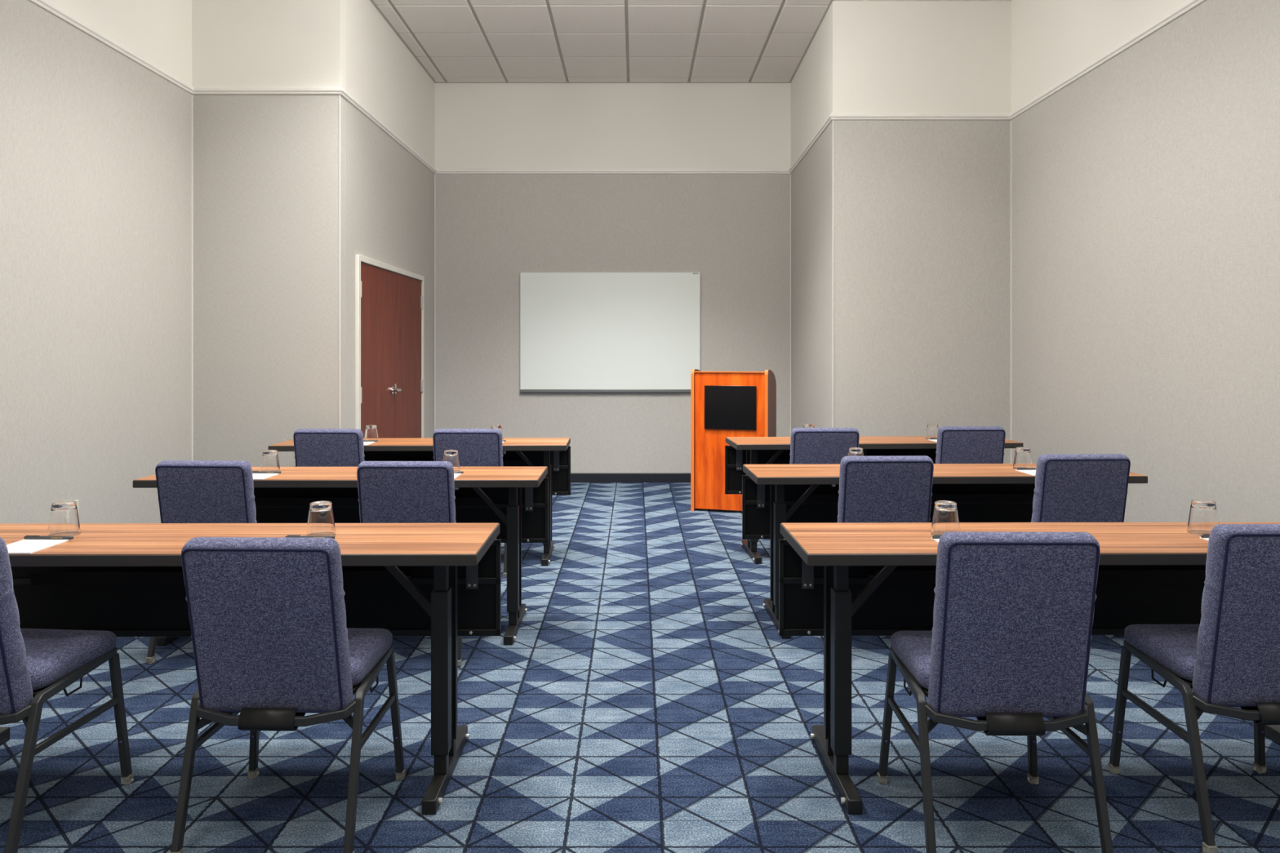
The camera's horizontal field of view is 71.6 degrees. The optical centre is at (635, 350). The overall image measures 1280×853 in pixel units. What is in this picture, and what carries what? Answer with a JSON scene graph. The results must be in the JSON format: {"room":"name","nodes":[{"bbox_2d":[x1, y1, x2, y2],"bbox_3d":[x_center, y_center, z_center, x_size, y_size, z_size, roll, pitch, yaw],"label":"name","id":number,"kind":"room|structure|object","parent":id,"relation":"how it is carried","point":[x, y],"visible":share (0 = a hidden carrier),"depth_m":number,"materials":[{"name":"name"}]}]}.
{"room":"classroom","nodes":[
{"label":"classroom","id":0,"kind":"room"},
{"bbox_2d":[0,0,191,523],"bbox_3d":[-3.135,-0.710,1.475,0.120,4.080,9.350,0,0,0],"label":"wall","id":1,"kind":"structure","parent":0,"point":[95,144],"depth_m":5.03,"materials":[{"name":"white paint"}]},
{"bbox_2d":[29,0,193,93],"bbox_3d":[-3.063,-1.804,1.475,0.024,0.058,9.350,0,0,0],"label":"trim","id":2,"kind":"structure","parent":1,"relation":"attached to","point":[47,5],"depth_m":5.16,"materials":[{"name":"white paint"}]},
{"bbox_2d":[191,0,346,466],"bbox_3d":[-2.622,-0.710,6.210,1.146,4.080,0.120,0,0,0],"label":"wall","id":3,"kind":"structure","parent":0,"point":[266,167],"depth_m":6.15,"materials":[{"name":"white paint"}]},
{"bbox_2d":[191,93,192,460],"bbox_3d":[-3.072,-0.273,6.147,0.006,3.005,0.006,0,0,0],"label":"trim","id":4,"kind":"structure","parent":3,"relation":"attached to","point":[192,94],"depth_m":6.14,"materials":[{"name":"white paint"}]},
{"bbox_2d":[192,85,342,94],"bbox_3d":[-2.550,-1.804,6.138,1.050,0.058,0.024,0,0,0],"label":"trim","id":5,"kind":"structure","parent":3,"relation":"attached to","point":[197,90],"depth_m":6.13,"materials":[{"name":"white paint"}]},
{"bbox_2d":[339,93,340,428],"bbox_3d":[-2.050,-0.273,6.148,0.006,3.005,0.006,0,0,0],"label":"trim","id":6,"kind":"structure","parent":3,"relation":"attached to","point":[340,94],"depth_m":6.14,"materials":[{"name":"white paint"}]},
{"bbox_2d":[346,0,435,438],"bbox_3d":[-2.094,-0.710,7.595,0.120,4.080,2.651,0,0,1],"label":"wall","id":7,"kind":"structure","parent":0,"point":[390,193],"depth_m":7.23,"materials":[{"name":"white paint"}]},
{"bbox_2d":[340,86,436,173],"bbox_3d":[-2.023,-1.804,7.523,0.024,0.058,2.794,0,0,1],"label":"trim","id":8,"kind":"structure","parent":7,"relation":"attached to","point":[344,93],"depth_m":7.14,"materials":[{"name":"white paint"}]},
{"bbox_2d":[355,254,424,438],"bbox_3d":[-2.000,0.315,7.427,0.071,2.030,1.915,0,0,1],"label":"door","id":9,"kind":"structure","parent":7,"relation":"in","point":[389,306],"depth_m":7.30,"materials":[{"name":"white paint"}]},
{"bbox_2d":[435,83,791,472],"bbox_3d":[-0.230,-0.710,8.980,3.820,4.080,0.120,0,0,0],"label":"wall","id":10,"kind":"structure","parent":0,"point":[732,229],"depth_m":8.92,"materials":[{"name":"white paint"}]},
{"bbox_2d":[434,173,435,431],"bbox_3d":[-2.017,-0.273,8.917,0.006,3.005,0.006,0,0,0],"label":"trim","id":11,"kind":"structure","parent":10,"relation":"attached to","point":[434,174],"depth_m":8.91,"materials":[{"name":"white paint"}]},
{"bbox_2d":[520,271,700,392],"bbox_3d":[-0.256,-0.183,8.899,1.809,1.209,0.039,0,0,0],"label":"whiteboard","id":12,"kind":"object","parent":10,"relation":"attached to","point":[580,331],"visible":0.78,"depth_m":8.89,"materials":[{"name":"white plastic"}]},
{"bbox_2d":[435,168,790,173],"bbox_3d":[-0.230,-1.804,8.908,3.580,0.058,0.024,0,0,0],"label":"trim","id":13,"kind":"structure","parent":10,"relation":"attached to","point":[439,171],"depth_m":8.90,"materials":[{"name":"white paint"}]},
{"bbox_2d":[570,472,690,482],"bbox_3d":[-0.230,1.282,8.915,3.580,0.097,0.009,0,0,0],"label":"baseboard","id":14,"kind":"structure","parent":10,"relation":"attached to","point":[575,477],"depth_m":8.91,"materials":[{"name":"black rubber"}]},
{"bbox_2d":[0,482,1279,852],"bbox_3d":[-0.059,1.330,2.903,6.598,0.001,12.931,0,0,0],"label":"floor","id":15,"kind":"structure","parent":0,"point":[646,696],"depth_m":2.94,"materials":[{"name":"carpet"}]},
{"bbox_2d":[0,537,133,852],"bbox_3d":[-1.811,0.904,2.504,0.489,0.851,0.505,0,0,5],"label":"banquet chair","id":16,"kind":"object","parent":15,"relation":"on","point":[38,664],"visible":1,"depth_m":2.41,"materials":[{"name":"blue fabric"}]},
{"bbox_2d":[146,460,257,663],"bbox_3d":[-1.825,0.900,3.978,0.489,0.860,0.494,0,0,3],"label":"banquet chair","id":17,"kind":"object","parent":15,"relation":"on","point":[189,491],"visible":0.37,"depth_m":3.76,"materials":[{"name":"blue fabric"}]},
{"bbox_2d":[0,523,501,814],"bbox_3d":[-1.373,0.958,2.783,1.829,0.745,0.502,0,0,0],"label":"table","id":18,"kind":"object","parent":15,"relation":"on","point":[442,582],"visible":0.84,"depth_m":2.92,"materials":[{"name":"brown wood"}]},
{"bbox_2d":[6,538,71,554],"bbox_3d":[-1.808,0.583,2.644,0.140,0.004,0.195,0,0,0],"label":"notepad","id":19,"kind":"object","parent":18,"relation":"on","point":[27,546],"visible":0.83,"depth_m":2.64,"materials":[{"name":"white paper"}]},
{"bbox_2d":[23,535,73,539],"bbox_3d":[-1.805,0.575,2.728,0.150,0.011,0.010,0,0,2],"label":"pen","id":20,"kind":"object","parent":19,"relation":"on","point":[30,537],"visible":1,"depth_m":2.73,"materials":[{"name":"grey"}]},
{"bbox_2d":[46,500,80,536],"bbox_3d":[-1.814,0.533,2.815,0.091,0.103,0.091,0,0,0],"label":"drinking glass","id":21,"kind":"object","parent":18,"relation":"on","point":[64,520],"visible":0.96,"depth_m":2.79,"materials":[{"name":"white"}]},
{"bbox_2d":[30,571,411,584],"bbox_3d":[-1.375,0.750,2.963,1.229,0.040,0.088,0,0,0],"label":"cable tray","id":22,"kind":"object","parent":18,"relation":"on","point":[46,577],"depth_m":2.92,"materials":[{"name":"black metal"}]},
{"bbox_2d":[305,501,336,535],"bbox_3d":[-0.996,0.533,2.807,0.091,0.103,0.091,0,0,0],"label":"drinking glass","id":23,"kind":"object","parent":18,"relation":"on","point":[321,522],"visible":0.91,"depth_m":2.78,"materials":[{"name":"white"}]},
{"bbox_3d":[-1.006,0.583,2.650,0.140,0.004,0.195,0,0,0],"label":"notepad","id":24,"kind":"object","parent":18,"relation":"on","visible":0},
{"bbox_2d":[285,535,334,538],"bbox_3d":[-1.003,0.575,2.734,0.150,0.011,0.010,0,0,0],"label":"pen","id":25,"kind":"object","parent":24,"relation":"on","point":[293,536],"visible":0.73,"depth_m":2.73,"materials":[{"name":"grey metal"}]},
{"bbox_2d":[169,537,405,852],"bbox_3d":[-0.965,0.908,2.514,0.489,0.843,0.512,0,0,1],"label":"banquet chair","id":26,"kind":"object","parent":15,"relation":"on","point":[273,646],"visible":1,"depth_m":2.32,"materials":[{"name":"blue fabric"}]},
{"bbox_2d":[293,428,364,466],"bbox_3d":[-1.800,0.896,5.422,0.489,0.868,0.496,0,0,2],"label":"banquet chair","id":27,"kind":"object","parent":15,"relation":"on","point":[313,447],"visible":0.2,"depth_m":5.20,"materials":[{"name":"blue fabric"}]},
{"bbox_2d":[133,466,548,645],"bbox_3d":[-1.356,0.958,4.244,1.829,0.745,0.502,0,0,0],"label":"table","id":28,"kind":"object","parent":15,"relation":"on","point":[516,499],"visible":0.45,"depth_m":4.38,"materials":[{"name":"brown wood"}]},
{"bbox_2d":[252,473,279,479],"bbox_3d":[-1.754,0.583,4.106,0.140,0.004,0.195,0,0,0],"label":"notepad","id":29,"kind":"object","parent":28,"relation":"on","point":[255,476],"visible":0.57,"depth_m":4.12,"materials":[{"name":"white paper"}]},
{"bbox_2d":[252,471,280,473],"bbox_3d":[-1.752,0.575,4.191,0.150,0.011,0.010,0,0,-1],"label":"pen","id":30,"kind":"object","parent":29,"relation":"on","point":[253,472],"visible":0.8,"depth_m":4.19,"materials":[{"name":"grey plastic"}]},
{"bbox_2d":[260,449,279,471],"bbox_3d":[-1.757,0.533,4.264,0.091,0.103,0.091,0,0,0],"label":"drinking glass","id":31,"kind":"object","parent":28,"relation":"on","point":[269,460],"visible":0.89,"depth_m":4.23,"materials":[{"name":"white"}]},
{"bbox_2d":[442,449,460,471],"bbox_3d":[-0.889,0.533,4.269,0.091,0.103,0.091,0,0,0],"label":"drinking glass","id":32,"kind":"object","parent":28,"relation":"on","point":[451,455],"visible":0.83,"depth_m":4.24,"materials":[{"name":"white"}]},
{"bbox_2d":[453,473,462,479],"bbox_3d":[-0.892,0.583,4.111,0.140,0.004,0.195,0,0,0],"label":"notepad","id":33,"kind":"object","parent":28,"relation":"on","point":[455,475],"visible":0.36,"depth_m":4.12,"materials":[{"name":"white paper"}]},
{"bbox_2d":[453,471,463,473],"bbox_3d":[-0.890,0.575,4.195,0.150,0.011,0.010,0,0,2],"label":"pen","id":34,"kind":"object","parent":33,"relation":"on","point":[455,472],"visible":0.41,"depth_m":4.19,"materials":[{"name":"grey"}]},
{"bbox_2d":[356,461,462,666],"bbox_3d":[-0.970,0.900,3.958,0.489,0.860,0.494,0,0,1],"label":"banquet chair","id":35,"kind":"object","parent":15,"relation":"on","point":[389,491],"visible":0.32,"depth_m":3.73,"materials":[{"name":"blue fabric"}]},
{"bbox_2d":[268,437,570,565],"bbox_3d":[-1.346,0.958,5.699,1.829,0.745,0.502,0,0,-1],"label":"table","id":36,"kind":"object","parent":15,"relation":"on","point":[554,453],"visible":0.41,"depth_m":5.81,"materials":[{"name":"brown wood"}]},
{"bbox_2d":[363,441,375,445],"bbox_3d":[-1.724,0.583,5.555,0.140,0.004,0.195,0,0,-1],"label":"notepad","id":37,"kind":"object","parent":36,"relation":"on","point":[366,443],"visible":0.43,"depth_m":5.57,"materials":[{"name":"white paper"}]},
{"bbox_2d":[363,440,377,441],"bbox_3d":[-1.720,0.575,5.639,0.150,0.011,0.010,0,0,0],"label":"pen","id":38,"kind":"object","parent":37,"relation":"on","point":[363,440],"visible":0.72,"depth_m":5.64,"materials":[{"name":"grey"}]},
{"bbox_2d":[364,424,378,441],"bbox_3d":[-1.702,0.533,5.712,0.091,0.103,0.091,0,0,0],"label":"drinking glass","id":39,"kind":"object","parent":36,"relation":"on","point":[371,433],"visible":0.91,"depth_m":5.68,"materials":[{"name":"white"}]},
{"bbox_2d":[490,424,503,439],"bbox_3d":[-0.899,0.533,5.730,0.091,0.103,0.091,0,0,0],"label":"drinking glass","id":40,"kind":"object","parent":36,"relation":"on","point":[493,426],"visible":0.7,"depth_m":5.71,"materials":[{"name":"white"}]},
{"bbox_2d":[432,428,506,577],"bbox_3d":[-0.985,0.896,5.422,0.489,0.868,0.496,0,0,1],"label":"banquet chair","id":41,"kind":"object","parent":15,"relation":"on","point":[476,447],"visible":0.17,"depth_m":5.19,"materials":[{"name":"blue fabric"}]},
{"bbox_2d":[690,368,776,511],"bbox_3d":[0.833,0.744,7.483,0.636,1.173,0.500,0,0,17],"label":"lectern","id":42,"kind":"object","parent":15,"relation":"on","point":[724,404],"visible":0.85,"depth_m":7.29,"materials":[{"name":"brown wood"}]},
{"bbox_2d":[789,427,859,464],"bbox_3d":[1.125,0.896,5.492,0.489,0.868,0.496,0,0,-1],"label":"banquet chair","id":43,"kind":"object","parent":15,"relation":"on","point":[808,446],"visible":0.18,"depth_m":5.26,"materials":[{"name":"blue fabric"}]},
{"bbox_2d":[724,435,1023,564],"bbox_3d":[1.530,0.958,5.808,1.829,0.745,0.502,0,0,-3],"label":"table","id":44,"kind":"object","parent":15,"relation":"on","point":[741,451],"visible":0.32,"depth_m":5.92,"materials":[{"name":"brown wood"}]},
{"bbox_2d":[803,423,814,427],"bbox_3d":[1.134,0.533,5.808,0.091,0.103,0.091,0,0,0],"label":"drinking glass","id":45,"kind":"object","parent":44,"relation":"on","point":[805,425],"visible":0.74,"depth_m":5.78,"materials":[{"name":"white"}]},
{"bbox_2d":[771,458,935,464],"bbox_3d":[1.521,0.750,5.989,1.229,0.040,0.088,0,0,-3],"label":"cable tray","id":46,"kind":"object","parent":44,"relation":"on","point":[777,461],"depth_m":5.92,"materials":[{"name":"black metal"}]},
{"bbox_2d":[925,422,938,439],"bbox_3d":[1.960,0.533,5.854,0.091,0.103,0.091,0,0,0],"label":"drinking glass","id":47,"kind":"object","parent":44,"relation":"on","point":[932,428],"visible":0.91,"depth_m":5.82,"materials":[{"name":"white"}]},
{"bbox_2d":[837,455,933,522],"bbox_3d":[1.090,0.896,4.082,0.489,0.868,0.496,0,0,-2],"label":"banquet chair","id":48,"kind":"object","parent":15,"relation":"on","point":[892,488],"visible":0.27,"depth_m":3.86,"materials":[{"name":"blue fabric"}]},
{"bbox_2d":[742,463,1147,639],"bbox_3d":[1.469,0.958,4.354,1.829,0.745,0.502,0,0,-1],"label":"table","id":49,"kind":"object","parent":15,"relation":"on","point":[773,495],"visible":0.4,"depth_m":4.50,"materials":[{"name":"brown wood"}]},
{"bbox_2d":[848,447,863,456],"bbox_3d":[1.085,0.533,4.367,0.091,0.103,0.091,0,0,0],"label":"drinking glass","id":50,"kind":"object","parent":49,"relation":"on","point":[853,451],"visible":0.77,"depth_m":4.34,"materials":[{"name":"white"}]},
{"bbox_2d":[804,493,1034,502],"bbox_3d":[1.465,0.750,4.535,1.229,0.040,0.088,0,0,-1],"label":"cable tray","id":51,"kind":"object","parent":49,"relation":"on","point":[813,498],"depth_m":4.50,"materials":[{"name":"black metal"}]},
{"bbox_2d":[1013,447,1032,469],"bbox_3d":[1.914,0.533,4.385,0.091,0.103,0.091,0,0,0],"label":"drinking glass","id":52,"kind":"object","parent":49,"relation":"on","point":[1022,459],"visible":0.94,"depth_m":4.35,"materials":[{"name":"white"}]},
{"bbox_2d":[1015,469,1035,475],"bbox_3d":[1.923,0.583,4.228,0.140,0.004,0.195,0,0,-1],"label":"notepad","id":53,"kind":"object","parent":49,"relation":"on","point":[1033,473],"visible":0.43,"depth_m":4.24,"materials":[{"name":"white paper"}]},
{"bbox_2d":[1016,467,1035,470],"bbox_3d":[1.927,0.575,4.312,0.150,0.011,0.010,0,0,-3],"label":"pen","id":54,"kind":"object","parent":53,"relation":"on","point":[1017,468],"visible":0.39,"depth_m":4.31,"materials":[{"name":"grey"}]},
{"bbox_2d":[935,426,1005,463],"bbox_3d":[2.035,0.896,5.592,0.489,0.868,0.496,0,0,-1],"label":"banquet chair","id":55,"kind":"object","parent":15,"relation":"on","point":[955,444],"visible":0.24,"depth_m":5.37,"materials":[{"name":"blue fabric"}]},
{"bbox_2d":[876,531,1113,852],"bbox_3d":[0.988,0.900,2.493,0.489,0.860,0.494,0,0,0],"label":"banquet chair","id":56,"kind":"object","parent":15,"relation":"on","point":[1007,647],"visible":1,"depth_m":2.30,"materials":[{"name":"blue fabric"}]},
{"bbox_2d":[778,522,1279,814],"bbox_3d":[1.406,0.958,2.797,1.829,0.745,0.502,0,0,-1],"label":"table","id":57,"kind":"object","parent":15,"relation":"on","point":[838,581],"visible":0.7,"depth_m":2.93,"materials":[{"name":"brown wood"}]},
{"bbox_2d":[930,500,960,535],"bbox_3d":[0.984,0.533,2.815,0.091,0.103,0.091,0,0,0],"label":"drinking glass","id":58,"kind":"object","parent":57,"relation":"on","point":[945,518],"visible":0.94,"depth_m":2.79,"materials":[{"name":"white"}]},
{"bbox_2d":[867,570,1205,583],"bbox_3d":[1.405,0.750,2.978,1.229,0.040,0.088,0,0,0],"label":"cable tray","id":59,"kind":"object","parent":57,"relation":"on","point":[895,576],"depth_m":2.94,"materials":[{"name":"black metal"}]},
{"bbox_2d":[1186,499,1218,534],"bbox_3d":[1.818,0.533,2.840,0.091,0.103,0.091,0,0,0],"label":"drinking glass","id":60,"kind":"object","parent":57,"relation":"on","point":[1203,516],"visible":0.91,"depth_m":2.81,"materials":[{"name":"white"}]},
{"bbox_3d":[0.989,0.583,2.658,0.140,0.004,0.195,0,0,0],"label":"notepad","id":61,"kind":"object","parent":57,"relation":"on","visible":0},
{"bbox_2d":[932,534,942,538],"bbox_3d":[0.992,0.575,2.742,0.150,0.011,0.010,0,0,-2],"label":"pen","id":62,"kind":"object","parent":61,"relation":"on","point":[935,536],"visible":0.25,"depth_m":2.74,"materials":[{"name":"grey metal"}]},
{"bbox_3d":[1.827,0.583,2.665,0.140,0.004,0.195,0,0,0],"label":"notepad","id":63,"kind":"object","parent":57,"relation":"on","visible":0},
{"bbox_2d":[1200,533,1209,537],"bbox_3d":[1.830,0.575,2.750,0.150,0.011,0.010,0,0,0],"label":"pen","id":64,"kind":"object","parent":63,"relation":"on","point":[1204,535],"visible":0.25,"depth_m":2.75,"materials":[{"name":"grey metal"}]},
{"bbox_2d":[1031,453,1130,522],"bbox_3d":[1.960,0.894,4.112,0.489,0.873,0.497,0,0,-3],"label":"banquet chair","id":65,"kind":"object","parent":15,"relation":"on","point":[1069,487],"visible":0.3,"depth_m":3.89,"materials":[{"name":"blue fabric"}]},
{"bbox_2d":[1107,524,1279,852],"bbox_3d":[1.738,0.897,2.564,0.489,0.866,0.487,0,0,0],"label":"banquet chair","id":66,"kind":"object","parent":15,"relation":"on","point":[1228,660],"visible":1,"depth_m":2.38,"materials":[{"name":"blue fabric"}]},
{"bbox_2d":[372,0,1011,82],"bbox_3d":[-0.091,-2.720,2.860,6.207,0.060,12.360,0,0,0],"label":"ceiling","id":67,"kind":"structure","parent":0,"point":[455,41],"depth_m":7.60,"materials":[{"name":"tile"}]},
{"bbox_2d":[791,8,829,431],"bbox_3d":[1.600,-0.710,7.935,0.120,4.080,1.973,0,0,1],"label":"wall","id":68,"kind":"structure","parent":0,"point":[810,85],"depth_m":7.77,"materials":[{"name":"white paint"}]},
{"bbox_2d":[790,173,791,436],"bbox_3d":[1.557,-0.273,8.917,0.006,3.005,0.006,0,0,0],"label":"trim","id":69,"kind":"structure","parent":68,"relation":"attached to","point":[790,174],"depth_m":8.91,"materials":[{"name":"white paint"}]},
{"bbox_2d":[788,113,831,173],"bbox_3d":[1.526,-1.804,7.863,0.024,0.058,2.115,0,0,1],"label":"trim","id":70,"kind":"structure","parent":68,"relation":"attached to","point":[828,120],"depth_m":7.65,"materials":[{"name":"white paint"}]},
{"bbox_2d":[829,0,1011,463],"bbox_3d":[2.264,-0.710,6.890,1.495,4.080,0.120,0,0,0],"label":"wall","id":71,"kind":"structure","parent":0,"point":[922,208],"depth_m":6.83,"materials":[{"name":"white paint"}]},
{"bbox_2d":[369,0,833,83],"bbox_3d":[-0.234,-2.699,7.385,3.629,0.022,3.070,0,0,0],"label":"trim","id":72,"kind":"structure","parent":71,"relation":"attached to","point":[371,1],"depth_m":8.63,"materials":[{"name":"silver metal"}]},
{"bbox_2d":[832,120,833,427],"bbox_3d":[1.518,-0.273,6.828,0.006,3.005,0.006,0,0,0],"label":"trim","id":73,"kind":"structure","parent":71,"relation":"attached to","point":[833,120],"depth_m":6.83,"materials":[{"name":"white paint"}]},
{"bbox_2d":[830,111,1010,119],"bbox_3d":[2.192,-1.804,6.818,1.400,0.058,0.024,0,0,0],"label":"trim","id":74,"kind":"structure","parent":71,"relation":"attached to","point":[834,115],"depth_m":6.81,"materials":[{"name":"white paint"}]},
{"bbox_2d":[1011,0,1279,522],"bbox_3d":[2.952,-0.710,1.815,0.120,4.080,10.030,0,0,0],"label":"wall","id":75,"kind":"structure","parent":0,"point":[1145,188],"depth_m":5.00,"materials":[{"name":"white paint"}]},
{"bbox_2d":[1010,120,1011,463],"bbox_3d":[2.889,-0.273,6.827,0.006,3.005,0.006,0,0,0],"label":"trim","id":76,"kind":"structure","parent":75,"relation":"attached to","point":[1011,120],"depth_m":6.82,"materials":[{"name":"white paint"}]},
{"bbox_2d":[1009,0,1205,119],"bbox_3d":[2.880,-1.804,1.815,0.024,0.058,10.030,0,0,0],"label":"trim","id":77,"kind":"structure","parent":75,"relation":"attached to","point":[1188,5],"depth_m":5.35,"materials":[{"name":"white paint"}]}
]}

